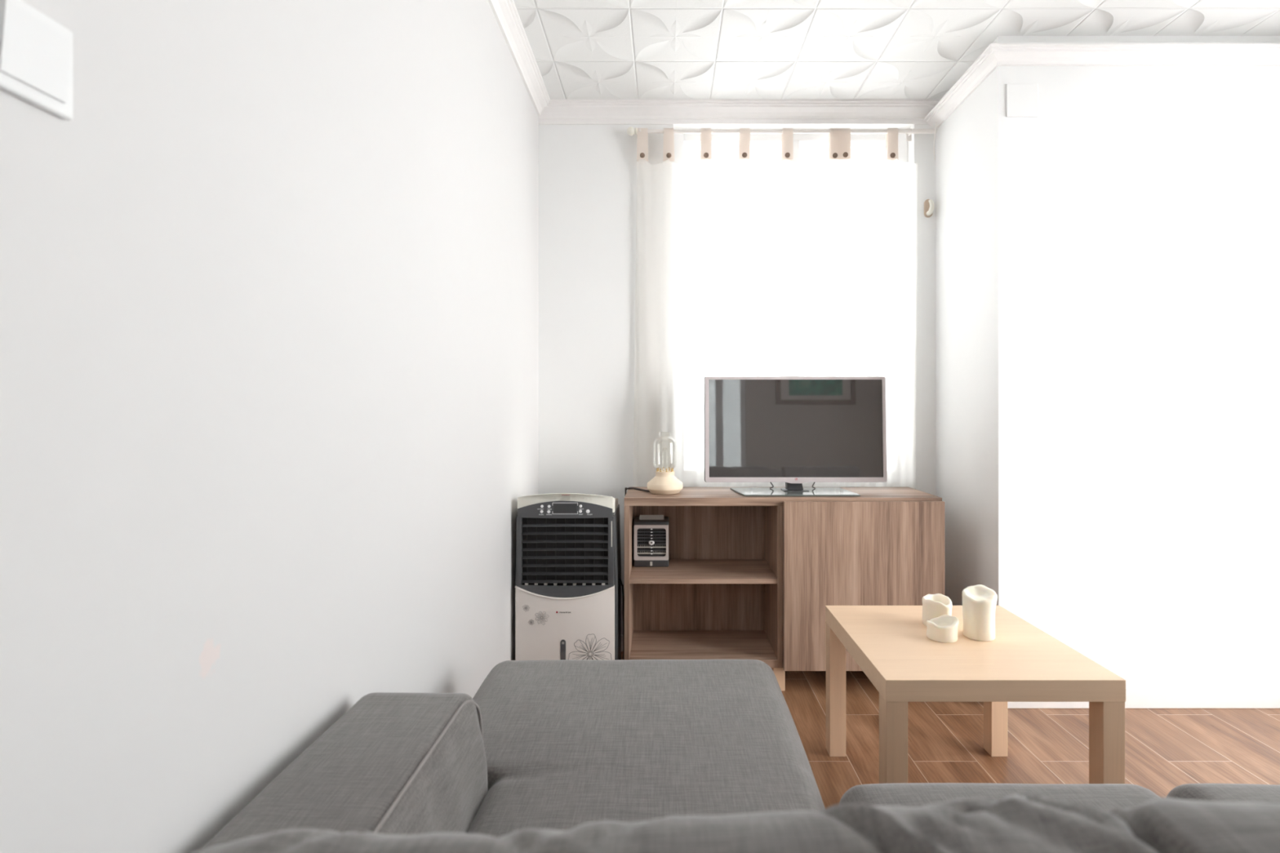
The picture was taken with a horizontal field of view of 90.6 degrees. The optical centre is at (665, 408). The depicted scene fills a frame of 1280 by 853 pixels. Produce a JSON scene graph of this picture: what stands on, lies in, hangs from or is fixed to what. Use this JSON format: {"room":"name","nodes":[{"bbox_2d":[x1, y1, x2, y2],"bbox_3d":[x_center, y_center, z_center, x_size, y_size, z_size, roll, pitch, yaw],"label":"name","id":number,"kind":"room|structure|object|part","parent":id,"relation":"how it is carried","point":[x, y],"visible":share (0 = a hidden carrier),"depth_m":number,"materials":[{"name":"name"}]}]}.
{"room":"living room","nodes":[
{"label":"living room","id":0,"kind":"room"},
{"bbox_2d":[0,0,538,852],"bbox_3d":[-0.640,-0.133,0.525,0.160,2.410,4.870,0,0,0],"label":"wall","id":1,"kind":"structure","parent":0,"point":[268,287],"depth_m":0.84,"materials":[{"name":"white paint"}]},
{"bbox_2d":[0,0,72,120],"bbox_3d":[-0.552,-0.310,0.552,0.016,0.084,0.080,0,0,0],"label":"light switch","id":2,"kind":"object","parent":1,"relation":"attached to","point":[36,50],"visible":1,"depth_m":0.55,"materials":[{"name":"white plastic"}]},
{"bbox_2d":[488,0,550,115],"bbox_3d":[-0.529,-1.313,0.525,0.062,0.050,4.550,0,0,0],"label":"trim","id":3,"kind":"structure","parent":1,"relation":"attached to","point":[505,12],"depth_m":2.31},
{"bbox_2d":[538,124,935,635],"bbox_3d":[0.398,-0.133,2.880,1.916,2.410,0.160,0,0,0],"label":"wall","id":4,"kind":"structure","parent":0,"point":[588,172],"depth_m":2.80,"materials":[{"name":"white paint"}]},
{"bbox_2d":[621,635,622,651],"bbox_3d":[0.318,1.036,2.795,1.734,0.072,0.011,0,0,0],"label":"baseboard","id":5,"kind":"structure","parent":4,"relation":"attached to","point":[621,635],"depth_m":2.79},
{"bbox_2d":[538,119,928,124],"bbox_3d":[0.318,-1.266,2.797,1.756,0.020,0.006,0,0,0],"label":"trim","id":6,"kind":"structure","parent":4,"relation":"attached to","point":[540,121],"depth_m":2.79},
{"bbox_2d":[537,99,940,119],"bbox_3d":[0.318,-1.307,2.770,1.756,0.062,0.060,0,0,0],"label":"trim","id":7,"kind":"structure","parent":4,"relation":"attached to","point":[555,108],"depth_m":2.76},
{"bbox_2d":[626,126,937,141],"bbox_3d":[0.507,-1.210,2.772,1.347,0.056,0.056,0,0,0],"label":"curtain rod","id":8,"kind":"object","parent":4,"relation":"attached to","point":[631,131],"visible":0.81,"depth_m":2.75,"materials":[{"name":"white metal"}]},
{"bbox_3d":[-0.144,-1.210,2.762,0.046,0.037,0.037,0,0,0],"label":"knob","id":9,"kind":"part","parent":8,"relation":"part of","materials":[{"name":"beige plastic"}]},
{"bbox_3d":[-0.016,-1.210,2.762,0.218,0.015,0.015,0,0,0],"label":"rod","id":10,"kind":"part","parent":8,"relation":"part of","materials":[{"name":"white metal"}]},
{"bbox_2d":[633,128,840,487],"bbox_3d":[0.310,-0.105,2.764,0.916,2.234,0.048,0,0,0],"label":"curtain","id":11,"kind":"object","parent":8,"relation":"hanging from","point":[738,264],"visible":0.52,"depth_m":2.76,"materials":[{"name":"white fabric"}]},
{"bbox_3d":[0.627,-1.210,2.762,1.107,0.018,0.019,0,0,0],"label":"rod","id":12,"kind":"part","parent":8,"relation":"part of","materials":[{"name":"white metal"}]},
{"bbox_2d":[838,128,917,488],"bbox_3d":[0.931,-0.105,2.762,0.348,2.234,0.038,0,0,0],"label":"curtain","id":13,"kind":"object","parent":8,"relation":"hanging from","point":[878,199],"visible":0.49,"depth_m":2.76,"materials":[{"name":"white fabric"}]},
{"bbox_2d":[917,117,936,159],"bbox_3d":[1.148,-1.185,2.763,0.080,0.193,0.052,0,0,0],"label":"blind cord","id":14,"kind":"object","parent":8,"relation":"hanging from","point":[917,117],"visible":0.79,"depth_m":2.75,"materials":[{"name":"white metal"}]},
{"bbox_2d":[673,133,907,164],"bbox_3d":[0.568,-0.466,2.868,1.065,1.595,0.135,0,0,0],"label":"window","id":15,"kind":"structure","parent":4,"relation":"in","point":[681,140],"depth_m":2.87,"materials":[{"name":"white glass"}]},
{"bbox_2d":[924,199,933,217],"bbox_3d":[1.161,-0.884,2.779,0.036,0.080,0.043,0,0,0],"label":"wall hook","id":16,"kind":"object","parent":4,"relation":"attached to","point":[928,203],"visible":1,"depth_m":2.79,"materials":[{"name":"beige plastic"}]},
{"bbox_2d":[513,0,1279,99],"bbox_3d":[0.930,-1.388,0.525,3.300,0.100,4.870,0,0,0],"label":"ceiling","id":17,"kind":"structure","parent":0,"point":[581,49],"depth_m":2.28,"materials":[{"name":"white paint"}]},
{"bbox_2d":[621,651,1279,808],"bbox_3d":[0.930,1.122,0.525,3.300,0.100,4.870,0,0,0],"label":"floor","id":18,"kind":"structure","parent":0,"point":[1166,749],"depth_m":2.03,"materials":[{"name":"brown wood"}]},
{"bbox_2d":[515,493,624,660],"bbox_3d":[-0.354,0.689,2.426,0.390,0.766,0.317,0,0,0],"label":"cooler","id":19,"kind":"object","parent":18,"relation":"on","point":[568,583],"visible":0.95,"depth_m":2.29,"materials":[{"name":"grey plastic"}]},
{"bbox_3d":[-0.530,0.521,2.308,0.019,0.258,0.025,0,0,0],"label":"grille rail","id":20,"kind":"part","parent":19,"relation":"part of","materials":[{"name":"grey plastic"}]},
{"bbox_2d":[534,611,548,625],"bbox_3d":[-0.443,0.753,2.276,0.052,0.049,0.001,0,0,6],"label":"flower","id":21,"kind":"object","parent":19,"relation":"on","point":[541,618],"depth_m":2.28,"materials":[{"name":"grey plastic"}]},
{"bbox_3d":[-0.364,0.835,2.289,0.359,0.384,0.034,0,0,0],"label":"panel","id":22,"kind":"part","parent":19,"relation":"part of","materials":[{"name":"white plastic"}]},
{"bbox_3d":[-0.364,0.363,2.290,0.345,0.063,0.032,0,0,0],"label":"control panel","id":23,"kind":"part","parent":19,"relation":"part of","materials":[{"name":"grey plastic"}]},
{"bbox_3d":[-0.360,0.359,2.274,0.092,0.041,0.001,0,0,0],"label":"display frame","id":24,"kind":"part","parent":19,"relation":"part of","materials":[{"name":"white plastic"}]},
{"bbox_2d":[568,634,611,660],"bbox_3d":[-0.271,0.882,2.279,0.156,0.142,0.004,0,0,-7],"label":"flower","id":25,"kind":"object","parent":19,"relation":"on","point":[580,646],"depth_m":2.28,"materials":[{"name":"grey plastic"}]},
{"bbox_3d":[-0.197,0.521,2.307,0.020,0.258,0.025,0,0,0],"label":"grille rail","id":26,"kind":"part","parent":19,"relation":"part of","materials":[{"name":"grey plastic"}]},
{"bbox_3d":[-0.171,0.868,2.492,0.022,0.398,0.061,0,0,0],"label":"power cord","id":27,"kind":"part","parent":19,"relation":"part of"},
{"bbox_2d":[192,659,1279,852],"bbox_3d":[0.556,0.657,0.905,2.199,0.830,1.570,0,0,0],"label":"sofa","id":28,"kind":"object","parent":18,"relation":"on","point":[561,756],"visible":1,"depth_m":1.01,"materials":[{"name":"grey fabric"}]},
{"bbox_3d":[-0.426,0.735,0.677,0.233,0.477,0.915,0,0,0],"label":"arm","id":29,"kind":"part","parent":28,"relation":"part of","materials":[{"name":"grey fabric"}]},
{"bbox_2d":[466,659,825,838],"bbox_3d":[-0.087,0.741,1.055,0.749,0.197,1.270,0,0,0],"label":"cushion","id":30,"kind":"object","parent":28,"relation":"on","point":[569,744],"depth_m":1.22,"materials":[{"name":"grey fabric"}]},
{"bbox_2d":[192,792,1156,852],"bbox_3d":[-0.024,0.457,0.372,0.623,0.430,0.202,0,0,0],"label":"cushion","id":31,"kind":"object","parent":28,"relation":"on","point":[1029,823],"depth_m":0.39,"materials":[{"name":"grey fabric"}]},
{"bbox_2d":[839,782,1159,811],"bbox_3d":[0.576,0.739,0.775,0.567,0.202,0.710,0,0,0],"label":"seat cushion","id":32,"kind":"object","parent":28,"relation":"on","point":[1106,797],"depth_m":1.06,"materials":[{"name":"grey fabric"}]},
{"bbox_2d":[1108,797,1279,852],"bbox_3d":[0.575,0.459,0.372,0.566,0.425,0.200,0,0,0],"label":"cushion","id":33,"kind":"object","parent":28,"relation":"on","point":[1165,824],"depth_m":0.38,"materials":[{"name":"grey fabric"}]},
{"bbox_2d":[1166,783,1279,804],"bbox_3d":[1.146,0.739,0.775,0.566,0.201,0.710,0,0,0],"label":"seat cushion","id":34,"kind":"object","parent":28,"relation":"on","point":[1235,793],"depth_m":1.07,"materials":[{"name":"grey fabric"}]},
{"bbox_2d":[624,487,944,690],"bbox_3d":[0.445,0.705,2.546,1.202,0.735,0.353,0,0,0],"label":"tv cabinet","id":35,"kind":"object","parent":18,"relation":"on","point":[744,577],"visible":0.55,"depth_m":2.39,"materials":[{"name":"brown wood"}]},
{"bbox_3d":[-0.146,0.674,2.556,0.020,0.612,0.332,0,0,0],"label":"panel","id":36,"kind":"part","parent":35,"relation":"part of","materials":[{"name":"brown wood"}]},
{"bbox_2d":[633,515,668,567],"bbox_3d":[-0.057,0.543,2.626,0.142,0.200,0.136,0,0,0],"label":"cooler","id":37,"kind":"object","parent":35,"relation":"on","point":[651,531],"visible":1,"depth_m":2.57,"materials":[{"name":"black plastic"}]},
{"bbox_3d":[-0.057,0.452,2.648,0.104,0.016,0.065,0,0,0],"label":"tank lid","id":38,"kind":"part","parent":37,"relation":"part of","materials":[{"name":"grey plastic"}]},
{"bbox_2d":[637,529,666,555],"bbox_3d":[-0.056,0.543,2.576,0.118,0.115,0.004,0,0,0],"label":"grille","id":39,"kind":"object","parent":37,"relation":"attached to","point":[650,542],"depth_m":2.57,"materials":[{"name":"black plastic"}]},
{"bbox_2d":[624,466,683,496],"bbox_3d":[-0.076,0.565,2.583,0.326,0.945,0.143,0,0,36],"label":"table lamp","id":40,"kind":"object","parent":35,"relation":"on","point":[664,482],"visible":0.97,"depth_m":2.49,"materials":[{"name":"beige ceramic"}]},
{"bbox_3d":[-0.132,0.682,2.621,0.056,0.712,0.230,0,0,-30],"label":"power cord","id":41,"kind":"part","parent":40,"relation":"part of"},
{"bbox_3d":[0.445,0.664,2.716,1.162,0.592,0.011,0,0,0],"label":"panel","id":42,"kind":"part","parent":35,"relation":"part of","materials":[{"name":"brown wood"}]},
{"bbox_2d":[629,559,777,583],"bbox_3d":[0.144,0.653,2.547,0.560,0.020,0.309,0,0,0],"label":"shelf","id":43,"kind":"object","parent":35,"relation":"attached to","point":[678,571],"depth_m":2.48,"materials":[{"name":"brown wood"}]},
{"bbox_3d":[0.144,0.965,2.550,0.560,0.031,0.320,0,0,0],"label":"panel","id":44,"kind":"part","parent":35,"relation":"part of","materials":[{"name":"brown wood"}]},
{"bbox_3d":[0.433,0.674,2.556,0.020,0.612,0.332,0,0,0],"label":"panel","id":45,"kind":"part","parent":35,"relation":"part of","materials":[{"name":"brown wood"}]},
{"bbox_3d":[0.431,1.026,2.425,0.045,0.092,0.045,0,0,0],"label":"leg","id":46,"kind":"part","parent":35,"relation":"part of","materials":[{"name":"brown wood"}]},
{"bbox_3d":[0.445,0.352,2.556,1.200,0.031,0.332,0,0,0],"label":"panel","id":47,"kind":"part","parent":35,"relation":"part of","materials":[{"name":"brown wood"}]},
{"bbox_3d":[0.453,0.674,2.557,0.019,0.612,0.331,0,0,0],"label":"panel","id":48,"kind":"part","parent":35,"relation":"part of","materials":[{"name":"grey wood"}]},
{"bbox_2d":[704,376,887,496],"bbox_3d":[0.524,0.103,2.538,0.730,0.467,0.225,0,0,0],"label":"television","id":49,"kind":"object","parent":35,"relation":"on","point":[794,431],"visible":1,"depth_m":2.54,"materials":[{"name":"silver metal"}]},
{"bbox_3d":[0.508,0.333,2.538,0.479,0.005,0.225,0,0,0],"label":"foot plate","id":50,"kind":"part","parent":49,"relation":"part of","materials":[{"name":"grey glass"}]},
{"bbox_3d":[0.746,0.666,2.378,0.601,0.634,0.019,0,0,0],"label":"door","id":51,"kind":"part","parent":35,"relation":"part of","materials":[{"name":"brown wood"}]},
{"bbox_2d":[825,605,1125,783],"bbox_3d":[0.780,0.847,1.725,0.550,0.450,0.550,0,0,0],"label":"coffee table","id":52,"kind":"object","parent":18,"relation":"on","point":[891,645],"visible":0.89,"depth_m":1.54,"materials":[{"name":"brown wood"}]},
{"bbox_3d":[0.531,0.872,1.974,0.050,0.400,0.050,0,0,0],"label":"leg","id":53,"kind":"part","parent":52,"relation":"part of","materials":[{"name":"brown wood"}]},
{"bbox_3d":[0.531,0.872,1.476,0.050,0.400,0.050,0,0,0],"label":"leg","id":54,"kind":"part","parent":52,"relation":"part of","materials":[{"name":"brown wood"}]},
{"bbox_2d":[922,593,952,626],"bbox_3d":[0.781,0.582,1.822,0.080,0.080,0.080,0,0,0],"label":"pillar candle","id":55,"kind":"object","parent":52,"relation":"on","point":[934,606],"visible":0.77,"depth_m":1.80,"materials":[{"name":"beige wax"}]},
{"bbox_2d":[926,614,959,643],"bbox_3d":[0.751,0.594,1.716,0.081,0.056,0.080,0,0,0],"label":"pillar candle","id":56,"kind":"object","parent":52,"relation":"on","point":[944,628],"visible":1,"depth_m":1.69,"materials":[{"name":"beige wax"}]},
{"bbox_2d":[961,584,997,641],"bbox_3d":[0.859,0.556,1.728,0.088,0.132,0.084,0,0,0],"label":"pillar candle","id":57,"kind":"object","parent":52,"relation":"on","point":[979,601],"visible":1,"depth_m":1.70,"materials":[{"name":"beige wax"}]},
{"bbox_3d":[1.029,0.872,1.974,0.050,0.400,0.050,0,0,0],"label":"leg","id":58,"kind":"part","parent":52,"relation":"part of","materials":[{"name":"brown wood"}]},
{"bbox_3d":[1.029,0.872,1.476,0.050,0.400,0.050,0,0,0],"label":"leg","id":59,"kind":"part","parent":52,"relation":"part of","materials":[{"name":"brown wood"}]},
{"bbox_2d":[935,35,1043,631],"bbox_3d":[1.276,-0.133,2.537,0.160,2.410,0.527,0,0,0],"label":"wall","id":60,"kind":"structure","parent":0,"point":[989,162],"depth_m":2.31,"materials":[{"name":"white paint"}]},
{"bbox_2d":[1043,35,1279,687],"bbox_3d":[1.888,-0.133,2.353,1.064,2.410,0.160,0,0,0],"label":"wall","id":61,"kind":"structure","parent":0,"point":[1162,184],"depth_m":2.27,"materials":[{"name":"white paint"}]},
{"bbox_2d":[1006,84,1038,116],"bbox_3d":[1.279,-1.105,2.271,0.112,0.117,0.005,0,0,0],"label":"cover plate","id":62,"kind":"object","parent":61,"relation":"attached to","point":[1022,100],"visible":1,"depth_m":2.27,"materials":[{"name":"white paint"}]},
{"bbox_2d":[924,43,1279,128],"bbox_3d":[1.780,-1.255,2.509,1.279,0.050,0.582,0,0,0],"label":"trim","id":63,"kind":"structure","parent":61,"relation":"attached to","point":[995,55],"depth_m":2.25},
{"bbox_2d":[1007,687,1279,708],"bbox_3d":[1.802,1.036,2.268,1.235,0.072,0.011,0,0,0],"label":"baseboard","id":64,"kind":"structure","parent":61,"relation":"attached to","point":[1135,697],"depth_m":2.26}
]}

